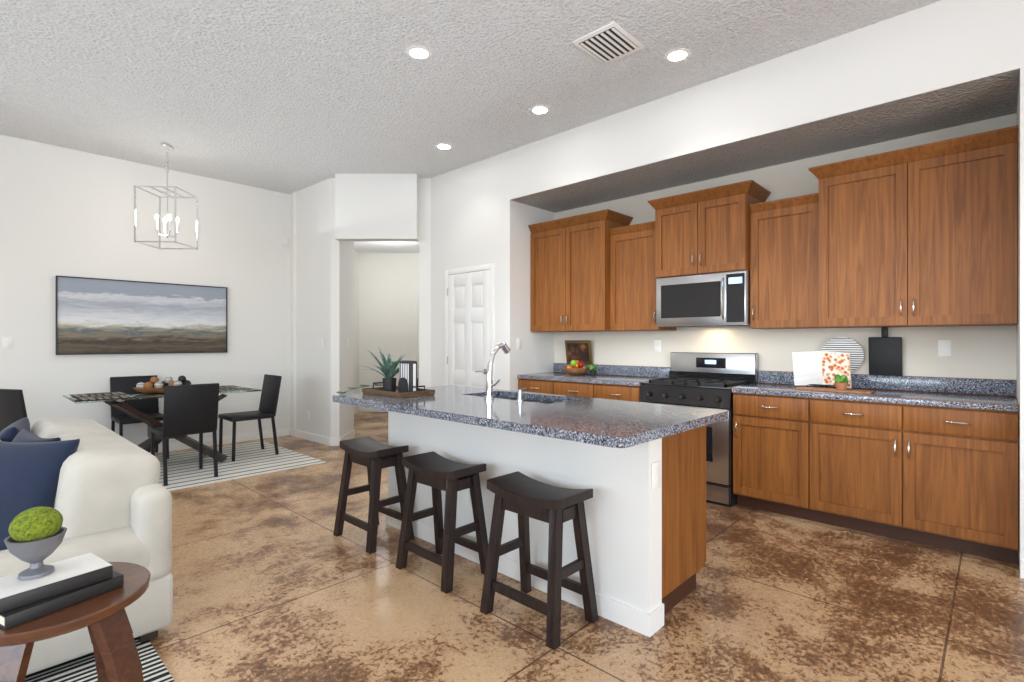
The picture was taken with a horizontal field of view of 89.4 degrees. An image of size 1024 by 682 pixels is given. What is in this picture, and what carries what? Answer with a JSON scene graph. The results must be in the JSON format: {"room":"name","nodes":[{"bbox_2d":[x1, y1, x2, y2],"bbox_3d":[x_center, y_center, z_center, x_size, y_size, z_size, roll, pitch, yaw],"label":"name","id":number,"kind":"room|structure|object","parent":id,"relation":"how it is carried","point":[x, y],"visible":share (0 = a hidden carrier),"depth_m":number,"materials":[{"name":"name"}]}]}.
{"room":"dining room and kitchen","nodes":[
{"label":"dining room and kitchen","id":0,"kind":"room"},
{"bbox_2d":[0,135,289,444],"bbox_3d":[-5.722,-0.355,4.236,0.200,3.250,7.730,0,0,43],"label":"wall","id":1,"kind":"structure","parent":0,"point":[66,212],"depth_m":5.69,"materials":[{"name":"white paint"}]},
{"bbox_2d":[2,337,12,348],"bbox_3d":[-4.867,0.020,4.991,0.008,0.115,0.072,0,0,43],"label":"light switch","id":2,"kind":"object","parent":1,"relation":"attached to","point":[7,342],"visible":1,"depth_m":4.99,"materials":[{"name":"white plastic"}]},
{"bbox_2d":[56,275,226,354],"bbox_3d":[-4.071,-0.260,5.814,0.038,0.804,1.594,0,0,43],"label":"landscape picture","id":3,"kind":"object","parent":1,"relation":"attached to","point":[101,316],"visible":1,"depth_m":5.72,"materials":[{"name":"fabric"}]},
{"bbox_2d":[150,428,288,453],"bbox_3d":[-5.576,1.222,4.236,0.013,0.095,7.530,0,0,43],"label":"baseboard","id":4,"kind":"structure","parent":1,"relation":"attached to","point":[173,446],"depth_m":6.44,"materials":[{"name":"white"}]},
{"bbox_2d":[290,178,358,437],"bbox_3d":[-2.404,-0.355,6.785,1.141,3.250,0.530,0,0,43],"label":"wall","id":5,"kind":"structure","parent":0,"point":[324,287],"depth_m":6.52,"materials":[{"name":"white paint"}]},
{"bbox_2d":[289,428,329,445],"bbox_3d":[-2.606,1.222,6.626,1.064,0.095,0.048,0,0,43],"label":"baseboard","id":6,"kind":"structure","parent":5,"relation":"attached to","point":[313,437],"depth_m":6.58,"materials":[{"name":"white"}]},
{"bbox_2d":[330,438,338,445],"bbox_3d":[-2.149,1.222,6.273,0.106,0.095,0.013,0,0,0],"label":"baseboard","id":7,"kind":"structure","parent":5,"relation":"attached to","point":[334,441],"depth_m":6.27,"materials":[{"name":"white"}]},
{"bbox_2d":[339,430,354,445],"bbox_3d":[-2.090,1.222,6.569,0.013,0.095,0.580,0,0,0],"label":"baseboard","id":8,"kind":"object","parent":5,"relation":"attached to","point":[350,435],"visible":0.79,"depth_m":6.59,"materials":[{"name":"white"}]},
{"bbox_2d":[335,174,418,240],"bbox_3d":[-1.612,-1.595,6.199,0.968,0.770,0.160,0,0,0],"label":"wall","id":9,"kind":"structure","parent":0,"point":[376,207],"depth_m":6.12,"materials":[{"name":"white paint"}]},
{"bbox_2d":[354,241,418,252],"bbox_3d":[-1.939,-1.635,7.875,1.622,0.090,2.851,0,0,0],"label":"ceiling","id":10,"kind":"structure","parent":0,"point":[386,246],"depth_m":8.70,"materials":[{"name":"white paint"}]},
{"bbox_2d":[359,253,418,392],"bbox_3d":[-1.900,-0.355,9.375,2.000,3.250,0.150,0,0,0],"label":"wall","id":11,"kind":"structure","parent":0,"point":[389,303],"depth_m":9.30,"materials":[{"name":"white paint"}]},
{"bbox_2d":[359,406,387,411],"bbox_3d":[-1.900,1.222,9.294,2.000,0.095,0.013,0,0,0],"label":"baseboard","id":12,"kind":"structure","parent":11,"relation":"attached to","point":[364,409],"depth_m":9.29,"materials":[{"name":"white wood"}]},
{"bbox_2d":[0,0,940,193],"bbox_3d":[-1.292,-2.030,2.932,13.300,0.100,11.900,0,0,43],"label":"ceiling","id":13,"kind":"structure","parent":0,"point":[287,96],"depth_m":3.80,"materials":[{"name":"white paint"}]},
{"bbox_2d":[134,143,197,249],"bbox_3d":[-3.485,-1.469,5.228,0.392,1.018,0.392,0,0,-3],"label":"pendant chandelier","id":14,"kind":"object","parent":13,"relation":"hanging from","point":[167,147],"visible":1,"depth_m":5.22,"materials":[{"name":"silver metal"}]},
{"bbox_2d":[406,46,430,59],"bbox_3d":[-0.639,-1.976,3.553,0.170,0.005,0.170,0,0,43],"label":"recessed light","id":15,"kind":"object","parent":13,"relation":"in","point":[418,52],"visible":1,"depth_m":3.54,"materials":[{"name":"white"}]},
{"bbox_2d":[436,143,451,149],"bbox_3d":[-0.691,-1.976,5.263,0.170,0.005,0.170,0,0,43],"label":"recessed light","id":16,"kind":"object","parent":13,"relation":"in","point":[442,146],"visible":1,"depth_m":5.25,"materials":[{"name":"white"}]},
{"bbox_2d":[530,105,549,114],"bbox_3d":[0.240,-1.976,4.429,0.170,0.005,0.170,0,0,43],"label":"recessed light","id":17,"kind":"object","parent":13,"relation":"in","point":[539,110],"visible":1,"depth_m":4.43,"materials":[{"name":"white"}]},
{"bbox_2d":[573,21,643,64],"bbox_3d":[0.645,-1.970,3.444,0.320,0.017,0.380,0,0,43],"label":"ceiling vent","id":18,"kind":"object","parent":13,"relation":"in","point":[609,43],"visible":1,"depth_m":3.42,"materials":[{"name":"white metal"}]},
{"bbox_2d":[665,48,689,61],"bbox_3d":[1.146,-1.976,3.583,0.170,0.005,0.170,0,0,43],"label":"recessed light","id":19,"kind":"object","parent":13,"relation":"in","point":[677,55],"visible":1,"depth_m":3.58,"materials":[{"name":"white"}]},
{"bbox_2d":[510,0,1019,212],"bbox_3d":[1.613,-1.724,4.352,3.785,0.513,0.750,0,0,43],"label":"soffit beam","id":20,"kind":"structure","parent":13,"relation":"attached to","point":[940,65],"depth_m":3.61,"materials":[{"name":"white paint"}]},
{"bbox_2d":[419,151,554,390],"bbox_3d":[-0.463,-0.355,6.237,1.821,3.250,0.849,0,0,43],"label":"wall","id":21,"kind":"structure","parent":0,"point":[473,214],"depth_m":5.72,"materials":[{"name":"white paint"}]},
{"bbox_2d":[447,270,489,387],"bbox_3d":[-0.513,0.247,5.785,0.719,2.029,0.073,0,0,43],"label":"pantry door","id":22,"kind":"structure","parent":21,"relation":"in","point":[468,294],"depth_m":5.79,"materials":[{"name":"white wood"}]},
{"bbox_2d":[444,263,494,388],"bbox_3d":[-0.488,0.220,5.801,0.830,2.100,0.016,0,0,43],"label":"door frame","id":23,"kind":"structure","parent":21,"relation":"attached to","point":[491,267],"depth_m":5.72,"materials":[{"name":"white wood"}]},
{"bbox_2d":[517,338,521,348],"bbox_3d":[0.077,0.030,5.474,0.008,0.115,0.072,0,0,43],"label":"light switch","id":24,"kind":"object","parent":21,"relation":"attached to","point":[519,343],"visible":1,"depth_m":5.47,"materials":[{"name":"white plastic"}]},
{"bbox_2d":[149,412,1023,681],"bbox_3d":[-1.292,1.320,2.932,13.300,0.100,11.900,0,0,43],"label":"floor","id":25,"kind":"structure","parent":0,"point":[275,579],"depth_m":2.45,"materials":[{"name":"concrete"}]},
{"bbox_2d":[24,637,174,681],"bbox_3d":[-2.645,1.264,1.348,3.400,0.012,2.740,0,0,43],"label":"living room rug","id":26,"kind":"object","parent":25,"relation":"on","point":[83,669],"depth_m":1.97,"materials":[{"name":"white fabric"}]},
{"bbox_2d":[0,562,150,681],"bbox_3d":[-1.187,0.959,1.350,0.400,0.597,0.400,0,0,43],"label":"round side table","id":27,"kind":"object","parent":26,"relation":"on","point":[103,618],"visible":0.73,"depth_m":1.31,"materials":[{"name":"brown wood"}]},
{"bbox_2d":[0,553,123,629],"bbox_3d":[-1.181,0.627,1.323,0.181,0.063,0.247,0,0,27],"label":"books","id":28,"kind":"object","parent":27,"relation":"on","point":[71,581],"visible":1,"depth_m":1.29,"materials":[{"name":"black paper"}]},
{"bbox_2d":[4,506,66,579],"bbox_3d":[-1.215,0.510,1.321,0.120,0.169,0.120,0,0,43],"label":"bowl","id":29,"kind":"object","parent":28,"relation":"on","point":[35,538],"visible":1,"depth_m":1.29,"materials":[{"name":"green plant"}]},
{"bbox_2d":[0,417,172,674],"bbox_3d":[-2.481,0.836,2.471,1.900,0.841,1.040,0,0,43],"label":"sofa","id":30,"kind":"object","parent":26,"relation":"on","point":[101,490],"visible":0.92,"depth_m":2.13,"materials":[{"name":"fabric"}]},
{"bbox_2d":[0,417,30,511],"bbox_3d":[-2.796,0.655,2.836,0.459,0.414,0.244,0,0,43],"label":"throw pillow","id":31,"kind":"object","parent":30,"relation":"on","point":[9,433],"depth_m":2.73,"materials":[{"name":"blue fabric"}]},
{"bbox_2d":[0,436,80,560],"bbox_3d":[-2.088,0.635,2.129,0.498,0.438,0.450,0,0,43],"label":"throw pillow","id":32,"kind":"object","parent":30,"relation":"on","point":[35,473],"depth_m":2.10,"materials":[{"name":"blue fabric"}]},
{"bbox_2d":[155,441,325,490],"bbox_3d":[-3.362,1.264,5.051,1.620,0.012,2.450,0,0,43],"label":"dining rug","id":33,"kind":"object","parent":25,"relation":"on","point":[185,471],"visible":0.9,"depth_m":5.27,"materials":[{"name":"white fabric"}]},
{"bbox_2d":[0,389,27,431],"bbox_3d":[-4.059,0.822,4.416,0.430,0.870,0.518,0,0,15],"label":"dining chair","id":34,"kind":"object","parent":33,"relation":"on","point":[12,406],"visible":0.21,"depth_m":4.16,"materials":[{"name":"black leather"}]},
{"bbox_2d":[110,375,168,458],"bbox_3d":[-3.989,0.822,5.537,0.518,0.870,0.430,0,0,43],"label":"dining chair","id":35,"kind":"object","parent":33,"relation":"on","point":[149,407],"visible":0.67,"depth_m":5.62,"materials":[{"name":"black leather"}]},
{"bbox_2d":[63,385,260,461],"bbox_3d":[-3.485,0.887,5.228,0.820,0.739,1.520,0,0,43],"label":"dining table","id":36,"kind":"object","parent":33,"relation":"on","point":[120,405],"visible":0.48,"depth_m":5.04,"materials":[{"name":"brown wood"}]},
{"bbox_2d":[70,392,123,396],"bbox_3d":[-3.987,0.510,4.986,0.280,0.012,0.400,0,0,43],"label":"placemat","id":37,"kind":"object","parent":36,"relation":"on","point":[72,395],"depth_m":4.96,"materials":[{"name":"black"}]},
{"bbox_2d":[74,393,135,399],"bbox_3d":[-3.710,0.510,4.726,0.280,0.012,0.400,0,0,43],"label":"placemat","id":38,"kind":"object","parent":36,"relation":"on","point":[95,396],"depth_m":4.74,"materials":[{"name":"black"}]},
{"bbox_2d":[133,375,190,392],"bbox_3d":[-3.498,0.436,5.213,0.252,0.163,0.532,0,0,43],"label":"decor","id":39,"kind":"object","parent":36,"relation":"on","point":[153,385],"visible":0.83,"depth_m":5.12,"materials":[{"name":"brown wood"}]},
{"bbox_2d":[219,386,251,390],"bbox_3d":[-2.997,0.510,5.483,0.280,0.012,0.400,0,0,43],"label":"placemat","id":40,"kind":"object","parent":36,"relation":"on","point":[230,388],"depth_m":5.49,"materials":[{"name":"black"}]},
{"bbox_2d":[150,383,218,485],"bbox_3d":[-3.026,0.822,4.782,0.518,0.870,0.430,0,0,43],"label":"dining chair","id":41,"kind":"object","parent":33,"relation":"on","point":[190,409],"visible":0.98,"depth_m":4.63,"materials":[{"name":"black leather"}]},
{"bbox_2d":[218,374,281,461],"bbox_3d":[-2.892,0.822,5.712,0.430,0.870,0.518,0,0,43],"label":"dining chair","id":42,"kind":"object","parent":33,"relation":"on","point":[269,396],"visible":0.96,"depth_m":5.71,"materials":[{"name":"black leather"}]},
{"bbox_2d":[333,436,413,553],"bbox_3d":[-0.898,0.965,3.351,0.450,0.610,0.328,0,0,43],"label":"stool","id":43,"kind":"object","parent":25,"relation":"on","point":[374,456],"visible":0.98,"depth_m":3.28,"materials":[{"name":"black wood"}]},
{"bbox_2d":[396,451,487,593],"bbox_3d":[-0.381,0.965,2.864,0.450,0.610,0.328,0,0,43],"label":"stool","id":44,"kind":"object","parent":25,"relation":"on","point":[436,472],"visible":0.96,"depth_m":2.81,"materials":[{"name":"black wood"}]},
{"bbox_2d":[480,471,598,650],"bbox_3d":[0.121,0.965,2.391,0.450,0.610,0.328,0,0,43],"label":"stool","id":45,"kind":"object","parent":25,"relation":"on","point":[523,496],"visible":1,"depth_m":2.33,"materials":[{"name":"black wood"}]},
{"bbox_2d":[381,409,705,636],"bbox_3d":[0.080,0.834,3.143,2.014,0.874,0.652,0,0,43],"label":"kitchen island","id":46,"kind":"object","parent":25,"relation":"on","point":[647,544],"depth_m":2.50,"materials":[{"name":"white paint"}]},
{"bbox_2d":[461,488,469,504],"bbox_3d":[-0.273,0.900,3.037,0.072,0.115,0.006,0,0,43],"label":"outlet","id":47,"kind":"object","parent":46,"relation":"attached to","point":[465,496],"visible":0.77,"depth_m":3.03,"materials":[{"name":"white plastic"}]},
{"bbox_2d":[333,385,727,448],"bbox_3d":[-0.036,0.374,3.020,2.190,0.040,1.050,0,0,43],"label":"island countertop","id":48,"kind":"structure","parent":46,"relation":"on","point":[612,424],"depth_m":2.57,"materials":[{"name":"grey stone"}]},
{"bbox_2d":[336,349,434,398],"bbox_3d":[-0.816,0.193,3.425,0.534,0.323,0.478,0,0,43],"label":"tray","id":49,"kind":"object","parent":48,"relation":"on","point":[407,386],"visible":1,"depth_m":3.36,"materials":[{"name":"brown wood"}]},
{"bbox_2d":[484,342,509,399],"bbox_3d":[-0.062,0.180,3.179,0.134,0.348,0.206,0,0,43],"label":"kitchen faucet","id":50,"kind":"object","parent":48,"relation":"attached to","point":[504,347],"visible":1,"depth_m":3.14,"materials":[{"name":"silver metal"}]},
{"bbox_2d":[517,387,526,401],"bbox_3d":[0.057,0.313,3.009,0.040,0.082,0.071,0,0,43],"label":"soap dispenser","id":51,"kind":"object","parent":48,"relation":"on","point":[519,399],"visible":1,"depth_m":2.99,"materials":[{"name":"silver metal"}]},
{"bbox_2d":[652,461,659,489],"bbox_3d":[0.634,0.590,2.273,0.006,0.115,0.072,0,0,43],"label":"outlet","id":52,"kind":"object","parent":46,"relation":"attached to","point":[655,475],"visible":1,"depth_m":2.26,"materials":[{"name":"white plastic"}]},
{"bbox_2d":[517,375,604,396],"bbox_3d":[0.647,0.834,5.342,1.017,0.873,0.629,0,0,43],"label":"base cabinet","id":53,"kind":"object","parent":25,"relation":"on","point":[569,385],"depth_m":5.14,"materials":[{"name":"brown wood"}]},
{"bbox_2d":[563,360,588,374],"bbox_3d":[0.669,0.275,5.411,0.280,0.159,0.280,0,0,43],"label":"fruit bowl","id":54,"kind":"object","parent":53,"relation":"on","point":[579,368],"visible":1,"depth_m":5.34,"materials":[{"name":"brown wood"}]},
{"bbox_2d":[565,340,592,363],"bbox_3d":[0.724,0.122,5.629,0.340,0.258,0.047,0,0,43],"label":"framed picture","id":55,"kind":"object","parent":53,"relation":"on","point":[579,350],"visible":0.94,"depth_m":5.61,"materials":[{"name":"brown"}]},
{"bbox_2d":[589,365,596,375],"bbox_3d":[0.818,0.296,5.218,0.083,0.117,0.082,0,0,43],"label":"plant","id":56,"kind":"object","parent":53,"relation":"on","point":[592,369],"visible":1,"depth_m":5.19,"materials":[{"name":"green plant"}]},
{"bbox_2d":[585,379,650,401],"bbox_3d":[1.123,0.834,4.894,0.539,0.873,0.629,0,0,43],"label":"base cabinet","id":57,"kind":"object","parent":25,"relation":"on","point":[614,389],"depth_m":4.65,"materials":[{"name":"brown wood"}]},
{"bbox_2d":[639,352,757,506],"bbox_3d":[1.578,0.688,4.407,0.766,1.165,0.706,0,0,43],"label":"range","id":58,"kind":"object","parent":25,"relation":"on","point":[703,380],"visible":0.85,"depth_m":4.21,"materials":[{"name":"silver metal"}]},
{"bbox_2d":[732,387,806,516],"bbox_3d":[2.107,0.834,3.968,0.582,0.873,0.629,0,0,43],"label":"base cabinet","id":59,"kind":"object","parent":25,"relation":"on","point":[764,418],"depth_m":3.79,"materials":[{"name":"brown wood"}]},
{"bbox_2d":[797,391,1018,563],"bbox_3d":[2.629,0.834,3.477,1.100,0.873,0.629,0,0,43],"label":"base cabinet","id":60,"kind":"object","parent":25,"relation":"on","point":[932,461],"depth_m":3.19,"materials":[{"name":"brown wood"}]},
{"bbox_2d":[792,351,851,387],"bbox_3d":[2.315,0.211,3.847,0.370,0.276,0.210,0,0,43],"label":"cookbook","id":61,"kind":"object","parent":60,"relation":"on","point":[822,368],"visible":0.83,"depth_m":3.82,"materials":[{"name":"white paper"}]},
{"bbox_2d":[794,387,874,393],"bbox_3d":[2.272,0.347,3.656,0.460,0.014,0.160,0,0,43],"label":"serving board","id":62,"kind":"object","parent":60,"relation":"on","point":[836,390],"visible":1,"depth_m":3.61,"materials":[{"name":"brown wood"}]},
{"bbox_2d":[834,374,848,389],"bbox_3d":[2.302,0.287,3.615,0.088,0.106,0.088,0,0,43],"label":"plant","id":63,"kind":"object","parent":62,"relation":"on","point":[841,382],"visible":1,"depth_m":3.59,"materials":[{"name":"green plant"}]},
{"bbox_2d":[822,337,863,371],"bbox_3d":[2.519,0.107,3.948,0.280,0.276,0.058,0,0,43],"label":"decorative plate","id":64,"kind":"object","parent":60,"relation":"on","point":[853,348],"visible":0.46,"depth_m":3.90,"materials":[{"name":"white ceramic"}]},
{"bbox_2d":[868,327,902,375],"bbox_3d":[2.711,0.071,3.757,0.200,0.358,0.050,0,0,43],"label":"paddle board","id":65,"kind":"object","parent":60,"relation":"on","point":[885,353],"visible":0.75,"depth_m":3.75,"materials":[{"name":"black wood"}]},
{"bbox_2d":[555,113,1016,397],"bbox_3d":[1.920,-0.355,4.715,4.135,3.250,0.200,0,0,43],"label":"wall","id":66,"kind":"structure","parent":0,"point":[984,352],"depth_m":4.21,"materials":[{"name":"beige paint"}]},
{"bbox_2d":[528,209,635,331],"bbox_3d":[0.715,-0.667,5.415,1.016,1.134,0.429,0,0,43],"label":"upper cabinet","id":67,"kind":"object","parent":66,"relation":"attached to","point":[573,259],"depth_m":5.21,"materials":[{"name":"brown wood"}]},
{"bbox_2d":[616,222,676,330],"bbox_3d":[1.255,-0.585,4.962,0.516,0.969,0.349,0,0,43],"label":"upper cabinet","id":68,"kind":"object","parent":66,"relation":"attached to","point":[635,287],"depth_m":4.83,"materials":[{"name":"brown wood"}]},
{"bbox_2d":[654,340,660,351],"bbox_3d":[1.420,0.050,5.042,0.072,0.115,0.006,0,0,43],"label":"electrical outlet","id":69,"kind":"object","parent":66,"relation":"attached to","point":[657,345],"visible":1,"depth_m":5.04,"materials":[{"name":"white plastic"}]},
{"bbox_2d":[652,181,767,280],"bbox_3d":[1.701,-0.898,4.487,0.780,0.673,0.429,0,0,43],"label":"upper cabinet","id":70,"kind":"object","parent":66,"relation":"attached to","point":[709,231],"depth_m":4.29,"materials":[{"name":"brown wood"}]},
{"bbox_2d":[656,270,749,326],"bbox_3d":[1.690,-0.343,4.474,0.774,0.433,0.462,0,0,43],"label":"microwave","id":71,"kind":"object","parent":70,"relation":"attached to","point":[714,300],"visible":0.98,"depth_m":4.30,"materials":[{"name":"silver metal"}]},
{"bbox_2d":[750,197,803,328],"bbox_3d":[2.195,-0.585,4.078,0.496,0.969,0.349,0,0,43],"label":"upper cabinet","id":72,"kind":"object","parent":66,"relation":"attached to","point":[777,275],"depth_m":3.99,"materials":[{"name":"brown wood"}]},
{"bbox_2d":[804,125,1017,328],"bbox_3d":[2.701,-0.667,3.547,1.091,1.134,0.429,0,0,43],"label":"upper cabinet","id":73,"kind":"object","parent":66,"relation":"attached to","point":[924,235],"depth_m":3.33,"materials":[{"name":"brown wood"}]},
{"bbox_2d":[938,340,951,356],"bbox_3d":[2.986,0.050,3.568,0.072,0.115,0.006,0,0,43],"label":"electrical outlet","id":74,"kind":"object","parent":66,"relation":"attached to","point":[944,348],"visible":1,"depth_m":3.56,"materials":[{"name":"white plastic"}]},
{"bbox_2d":[1017,0,1023,569],"bbox_3d":[3.046,-0.355,3.004,0.150,3.250,0.750,0,0,43],"label":"wall","id":75,"kind":"structure","parent":0,"point":[1020,324],"depth_m":2.78,"materials":[{"name":"white paint"}]},
{"bbox_3d":[4.157,-0.355,1.547,3.465,3.250,0.150,0,0,43],"label":"wall","id":76,"kind":"structure","parent":0,"visible":0},
{"bbox_2d":[1020,559,1023,578],"bbox_3d":[3.428,1.222,2.121,1.914,0.095,0.013,0,0,43],"label":"baseboard","id":77,"kind":"structure","parent":76,"relation":"attached to","point":[1021,568],"depth_m":2.77,"materials":[{"name":"white"}]}
]}

